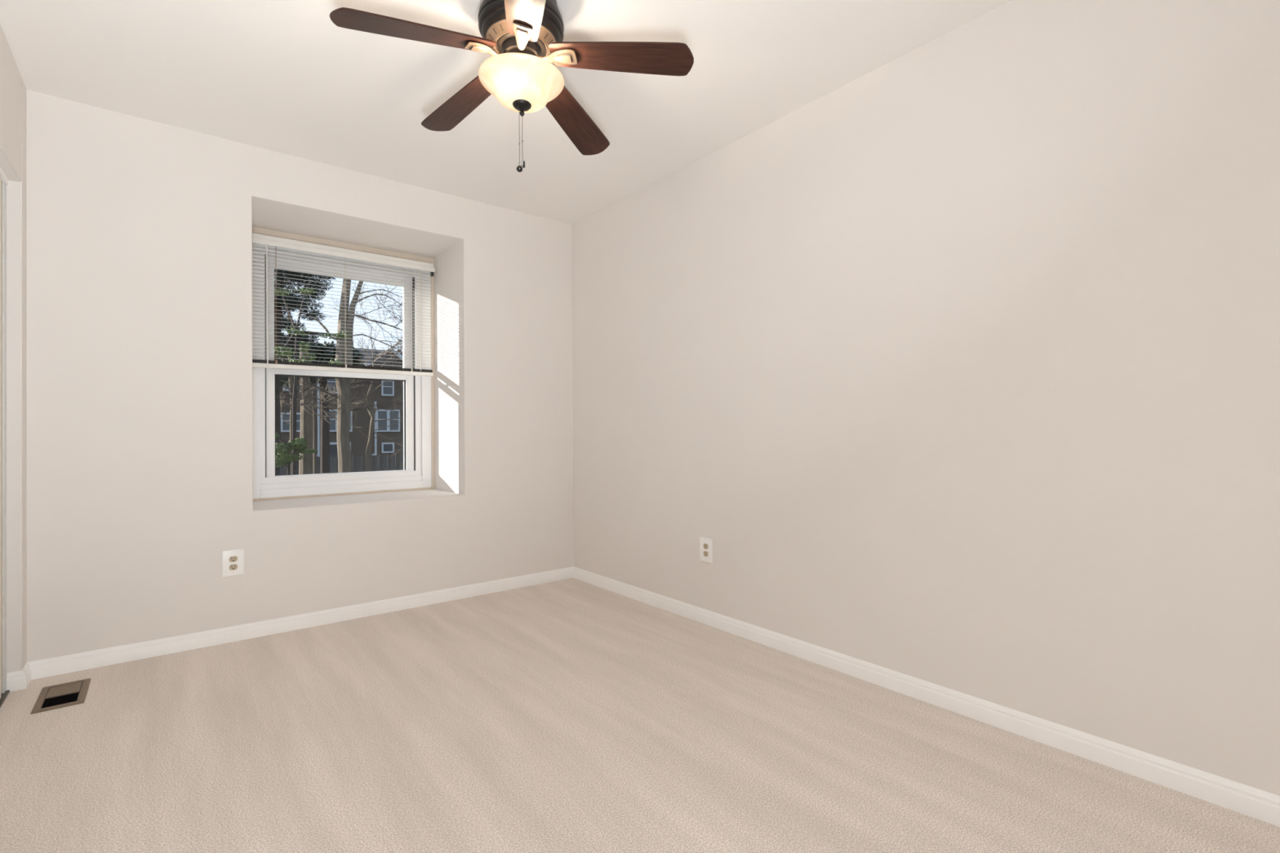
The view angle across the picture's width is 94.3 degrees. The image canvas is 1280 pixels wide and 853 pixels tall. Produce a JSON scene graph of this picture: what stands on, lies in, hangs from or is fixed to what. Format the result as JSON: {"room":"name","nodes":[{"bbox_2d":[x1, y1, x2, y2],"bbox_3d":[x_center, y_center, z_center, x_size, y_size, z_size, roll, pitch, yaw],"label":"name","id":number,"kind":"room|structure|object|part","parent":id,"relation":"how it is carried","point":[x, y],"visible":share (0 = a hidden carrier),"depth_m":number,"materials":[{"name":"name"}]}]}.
{"room":"empty bedroom","nodes":[
{"label":"empty bedroom","id":0,"kind":"room"},
{"bbox_2d":[0,23,26,672],"bbox_3d":[-1.272,-0.196,0.712,0.210,2.440,4.300,0,0,-39],"label":"wall","id":1,"kind":"structure","parent":0,"point":[13,91],"depth_m":2.36,"materials":[{"name":"paint"}]},
{"bbox_2d":[0,167,9,707],"bbox_3d":[-1.853,0.024,1.520,0.044,2.018,2.093,0,0,-39],"label":"door","id":2,"kind":"structure","parent":1,"relation":"in","point":[3,180],"depth_m":2.31,"materials":[{"name":"wood"}]},
{"bbox_3d":[-2.089,0.033,1.819,0.026,1.963,1.055,0,0,-39],"label":"panel","id":3,"kind":"part","parent":2,"relation":"part of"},
{"bbox_2d":[5,662,31,692],"bbox_3d":[-2.499,1.007,2.391,0.056,0.072,0.122,0,0,-39],"label":"baseboard","id":4,"kind":"structure","parent":1,"relation":"attached to","point":[16,680],"depth_m":2.35,"materials":[{"name":"white paint"}]},
{"bbox_2d":[26,89,573,662],"bbox_3d":[-1.736,-0.185,3.506,2.980,2.580,0.640,0,0,-39],"label":"wall","id":5,"kind":"structure","parent":0,"point":[140,480],"depth_m":2.85,"materials":[{"name":"paint"}]},
{"bbox_2d":[222,548,244,577],"bbox_3d":[-1.977,0.663,2.887,0.089,0.126,0.008,0,0,-39],"label":"wall outlet","id":6,"kind":"object","parent":5,"relation":"attached to","point":[233,561],"visible":1,"depth_m":2.88,"materials":[{"name":"beige plastic"}]},
{"bbox_2d":[229,564,237,570],"bbox_3d":[-1.975,0.683,2.885,0.034,0.028,0.002,0,0,-39],"label":"receptacle","id":7,"kind":"object","parent":6,"relation":"attached to","point":[232,566],"depth_m":2.88,"materials":[{"name":"beige plastic"}]},
{"bbox_2d":[229,555,237,562],"bbox_3d":[-1.975,0.644,2.885,0.034,0.028,0.002,0,0,-39],"label":"receptacle","id":8,"kind":"object","parent":6,"relation":"attached to","point":[232,558],"depth_m":2.89,"materials":[{"name":"beige plastic"}]},
{"bbox_2d":[27,566,573,679],"bbox_3d":[-1.489,1.006,3.271,2.651,0.072,0.015,0,0,-39],"label":"baseboard","id":9,"kind":"structure","parent":5,"relation":"attached to","point":[58,665],"depth_m":2.97,"materials":[{"name":"white paint"}]},
{"bbox_2d":[252,226,435,501],"bbox_3d":[-1.852,-0.359,3.730,1.090,1.566,0.128,0,0,-39],"label":"window","id":10,"kind":"structure","parent":5,"relation":"in","point":[418,473],"depth_m":3.70,"materials":[{"name":"white plastic"}]},
{"bbox_3d":[-1.871,-0.656,3.747,0.853,0.683,0.029,0,0,-39],"label":"sash","id":11,"kind":"part","parent":10,"relation":"part of","materials":[{"name":"white plastic"}]},
{"bbox_3d":[-1.846,-0.009,3.713,0.842,0.672,0.029,0,0,-39],"label":"sash","id":12,"kind":"part","parent":10,"relation":"part of","materials":[{"name":"white plastic"}]},
{"bbox_3d":[-1.885,-0.015,3.759,0.785,0.645,0.011,0,0,-39],"label":"screen frame","id":13,"kind":"part","parent":10,"relation":"part of","materials":[{"name":"metal"}]},
{"bbox_2d":[252,232,435,376],"bbox_3d":[-1.788,-0.706,3.654,1.050,0.767,0.049,0,0,-39],"label":"mini blind","id":14,"kind":"object","parent":10,"relation":"attached to","point":[257,238],"visible":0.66,"depth_m":3.60,"materials":[{"name":"white plastic"}]},
{"bbox_3d":[-2.092,-0.701,3.413,0.009,0.686,0.028,0,0,-39],"label":"ladder cord","id":15,"kind":"part","parent":14,"relation":"part of","materials":[{"name":"white fabric"}]},
{"bbox_3d":[-1.792,-0.347,3.650,1.037,0.026,0.028,0,0,-39],"label":"rail","id":16,"kind":"part","parent":14,"relation":"part of","materials":[{"name":"white plastic"}]},
{"bbox_3d":[-1.807,-0.701,3.642,0.009,0.686,0.028,0,0,-39],"label":"ladder cord","id":17,"kind":"part","parent":14,"relation":"part of","materials":[{"name":"white fabric"}]},
{"bbox_3d":[-1.499,-0.701,3.889,0.009,0.686,0.028,0,0,-39],"label":"ladder cord","id":18,"kind":"part","parent":14,"relation":"part of","materials":[{"name":"white fabric"}]},
{"bbox_3d":[-1.444,-0.700,3.907,0.007,0.670,0.003,0,0,-39],"label":"lift cord","id":19,"kind":"part","parent":14,"relation":"part of","materials":[{"name":"white fabric"}]},
{"bbox_2d":[0,0,1010,224],"bbox_3d":[-0.208,-1.457,1.599,2.980,0.080,4.330,0,0,-39],"label":"ceiling","id":20,"kind":"structure","parent":0,"point":[280,76],"depth_m":2.38,"materials":[{"name":"paint"}]},
{"bbox_2d":[329,0,693,172],"bbox_3d":[-0.422,-1.126,1.945,1.056,0.574,1.063,0,0,-39],"label":"ceiling fan","id":21,"kind":"object","parent":20,"relation":"hanging from","point":[522,38],"visible":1,"depth_m":1.89,"materials":[{"name":"brown wood"}]},
{"bbox_3d":[-0.666,-1.176,1.772,0.467,0.006,0.128,-10,16,-32],"label":"fan blade","id":22,"kind":"part","parent":21,"relation":"part of","materials":[{"name":"brown wood"}]},
{"bbox_3d":[-0.635,-1.184,2.162,0.467,0.006,0.128,-9,5,41],"label":"fan blade","id":23,"kind":"part","parent":21,"relation":"part of","materials":[{"name":"brown wood"}]},
{"bbox_3d":[-0.397,-0.949,1.956,0.004,0.184,0.004,0,0,-21],"label":"pull chain","id":24,"kind":"part","parent":21,"relation":"part of","materials":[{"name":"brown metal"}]},
{"bbox_3d":[-0.387,-1.097,1.945,0.276,0.084,0.276,0,0,-39],"label":"lamp shade","id":25,"kind":"part","parent":21,"relation":"part of","materials":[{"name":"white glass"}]},
{"bbox_3d":[-0.315,-1.184,1.625,0.128,0.006,0.467,11,4,-14],"label":"fan blade","id":26,"kind":"part","parent":21,"relation":"part of","materials":[{"name":"brown wood"}]},
{"bbox_3d":[-0.259,-1.171,2.247,0.128,0.006,0.467,-12,-14,21],"label":"fan blade","id":27,"kind":"part","parent":21,"relation":"part of","materials":[{"name":"brown wood"}]},
{"bbox_3d":[-0.060,-1.187,1.909,0.467,0.006,0.128,6,-11,6],"label":"fan blade","id":28,"kind":"part","parent":21,"relation":"part of","materials":[{"name":"brown wood"}]},
{"bbox_2d":[0,577,1279,852],"bbox_3d":[-0.192,1.053,1.583,2.980,0.060,4.330,0,0,-39],"label":"floor","id":29,"kind":"structure","parent":0,"point":[571,715],"depth_m":1.84,"materials":[{"name":"beige carpet"}]},
{"bbox_2d":[30,678,91,714],"bbox_3d":[-2.232,1.035,2.296,0.143,0.010,0.280,0,0,-39],"label":"floor vent","id":30,"kind":"object","parent":29,"relation":"in","point":[73,693],"visible":1,"depth_m":2.28,"materials":[{"name":"beige metal"}]},
{"bbox_3d":[-2.269,1.038,2.342,0.094,0.002,0.112,0,0,-39],"label":"damper plate","id":31,"kind":"part","parent":30,"relation":"part of","materials":[{"name":"brown paint"}]},
{"bbox_2d":[571,0,1279,795],"bbox_3d":[0.925,-0.199,2.474,0.120,2.440,4.300,0,0,-39],"label":"wall","id":32,"kind":"structure","parent":0,"point":[958,366],"depth_m":2.02,"materials":[{"name":"paint"}]},
{"bbox_2d":[699,537,712,563],"bbox_3d":[0.345,0.644,3.096,0.008,0.126,0.093,0,0,-39],"label":"wall outlet","id":33,"kind":"object","parent":32,"relation":"attached to","point":[705,544],"visible":1,"depth_m":3.09,"materials":[{"name":"beige plastic"}]},
{"bbox_2d":[703,551,708,556],"bbox_3d":[0.343,0.663,3.094,0.002,0.028,0.034,0,0,-39],"label":"receptacle","id":34,"kind":"object","parent":33,"relation":"attached to","point":[705,553],"depth_m":3.09,"materials":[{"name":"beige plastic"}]},
{"bbox_2d":[703,543,708,549],"bbox_3d":[0.343,0.624,3.094,0.002,0.028,0.034,0,0,-39],"label":"receptacle","id":35,"kind":"object","parent":33,"relation":"attached to","point":[705,545],"depth_m":3.09,"materials":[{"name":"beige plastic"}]},
{"bbox_2d":[573,566,1279,826],"bbox_3d":[0.880,0.985,2.424,0.015,0.072,4.300,0,0,-39],"label":"baseboard","id":36,"kind":"structure","parent":32,"relation":"attached to","point":[1259,804],"depth_m":1.99,"materials":[{"name":"white paint"}]},
{"label":"outside","id":37,"kind":"structure","parent":0,"visible":0},
{"bbox_3d":[-50.734,4.607,66.780,240.000,0.500,159.250,0,0,-39],"label":"ground","id":38,"kind":"structure","parent":37,"visible":0},
{"bbox_2d":[275,432,318,475],"bbox_3d":[-6.363,1.909,10.893,0.828,3.624,0.445,0,0,-39],"label":"evergreen shrub","id":39,"kind":"object","parent":38,"relation":"on","point":[298,445],"visible":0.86,"depth_m":10.83,"materials":[{"name":"green plant"}]},
{"bbox_2d":[274,269,336,475],"bbox_3d":[-10.129,-0.699,16.299,3.893,8.956,2.391,0,0,-39],"label":"evergreen tree","id":40,"kind":"object","parent":38,"relation":"on","point":[277,378],"visible":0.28,"depth_m":16.48,"materials":[{"name":"green plant"}]},
{"bbox_2d":[280,306,336,475],"bbox_3d":[-10.940,-0.095,18.847,3.057,7.791,1.812,0,0,-39],"label":"bare tree","id":41,"kind":"object","parent":38,"relation":"on","point":[291,382],"visible":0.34,"depth_m":18.70,"materials":[{"name":"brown plant"}]},
{"bbox_2d":[274,286,351,475],"bbox_3d":[-7.902,0.214,14.172,1.872,7.075,0.728,0,0,-39],"label":"tree","id":42,"kind":"object","parent":38,"relation":"on","point":[295,332],"visible":0.56,"depth_m":13.99,"materials":[{"name":"green plant"}]},
{"bbox_2d":[280,333,364,473],"bbox_3d":[-13.491,0.017,24.407,4.255,7.669,2.716,0,0,-39],"label":"evergreen tree","id":43,"kind":"object","parent":38,"relation":"on","point":[324,425],"visible":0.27,"depth_m":24.58,"materials":[{"name":"green plant"}]},
{"bbox_2d":[284,384,361,474],"bbox_3d":[-10.839,1.158,20.330,2.268,5.301,0.782,0,0,-39],"label":"bare tree","id":44,"kind":"object","parent":38,"relation":"on","point":[313,405],"visible":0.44,"depth_m":20.01,"materials":[{"name":"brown plant"}]},
{"bbox_2d":[282,333,368,474],"bbox_3d":[-11.185,0.242,21.143,3.170,7.148,1.048,0,0,-39],"label":"bare tree","id":45,"kind":"object","parent":38,"relation":"on","point":[305,465],"visible":0.3,"depth_m":20.63,"materials":[{"name":"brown plant"}]},
{"bbox_2d":[275,278,403,472],"bbox_3d":[-7.622,-1.160,16.509,4.805,9.850,2.167,0,0,-32],"label":"bare tree","id":46,"kind":"object","parent":38,"relation":"on","point":[343,385],"visible":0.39,"depth_m":15.95,"materials":[{"name":"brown plant"}]},
{"bbox_2d":[280,340,403,475],"bbox_3d":[-23.653,-1.525,49.792,27.600,11.200,10.350,0,0,-39],"label":"townhouse","id":47,"kind":"structure","parent":38,"relation":"on","point":[381,446],"depth_m":46.35,"materials":[{"name":"brown brick"}]},
{"bbox_3d":[-25.205,-0.306,43.219,1.410,1.160,0.020,0,0,-39],"label":"pane","id":48,"kind":"part","parent":47,"relation":"part of","materials":[{"name":"grey glass"}]},
{"bbox_3d":[-23.216,-3.284,44.849,0.660,1.310,0.020,0,0,-39],"label":"pane","id":49,"kind":"part","parent":47,"relation":"part of","materials":[{"name":"grey glass"}]},
{"bbox_3d":[-23.314,-0.444,44.737,0.660,1.430,0.020,0,0,-39],"label":"pane","id":50,"kind":"part","parent":47,"relation":"part of","materials":[{"name":"grey glass"}]},
{"bbox_3d":[-22.952,2.701,44.979,1.500,2.680,0.040,0,0,-39],"label":"door","id":51,"kind":"part","parent":47,"relation":"part of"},
{"bbox_3d":[-22.934,2.615,44.956,1.900,2.850,0.160,0,0,-39],"label":"door frame","id":52,"kind":"part","parent":47,"relation":"part of","materials":[{"name":"white wood"}]},
{"bbox_3d":[-20.114,-3.078,47.335,0.710,1.030,0.020,0,0,-39],"label":"pane","id":53,"kind":"part","parent":47,"relation":"part of","materials":[{"name":"grey glass"}]},
{"bbox_3d":[-20.083,1.687,47.305,0.710,0.580,0.020,0,0,-39],"label":"pane","id":54,"kind":"part","parent":47,"relation":"part of","materials":[{"name":"grey glass"}]},
{"bbox_3d":[-20.078,-0.463,47.334,1.560,1.520,0.020,0,0,-39],"label":"pane","id":55,"kind":"part","parent":47,"relation":"part of","materials":[{"name":"grey glass"}]},
{"bbox_2d":[280,453,403,475],"bbox_3d":[-15.158,2.705,30.821,10.500,2.454,0.124,0,0,-39],"label":"wooden fence","id":56,"kind":"object","parent":38,"relation":"on","point":[384,466],"visible":0.15,"depth_m":31.53,"materials":[{"name":"brown wood"}]},
{"bbox_3d":[-15.159,2.152,30.820,10.500,0.100,0.050,0,0,-39],"label":"fence rail","id":57,"kind":"part","parent":56,"relation":"part of","materials":[{"name":"brown wood"}]},
{"bbox_2d":[315,280,403,471],"bbox_3d":[-7.906,-0.552,19.952,4.783,8.682,3.734,0,0,-39],"label":"bare tree","id":58,"kind":"object","parent":38,"relation":"on","point":[368,460],"visible":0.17,"depth_m":19.30,"materials":[{"name":"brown plant"}]}
]}

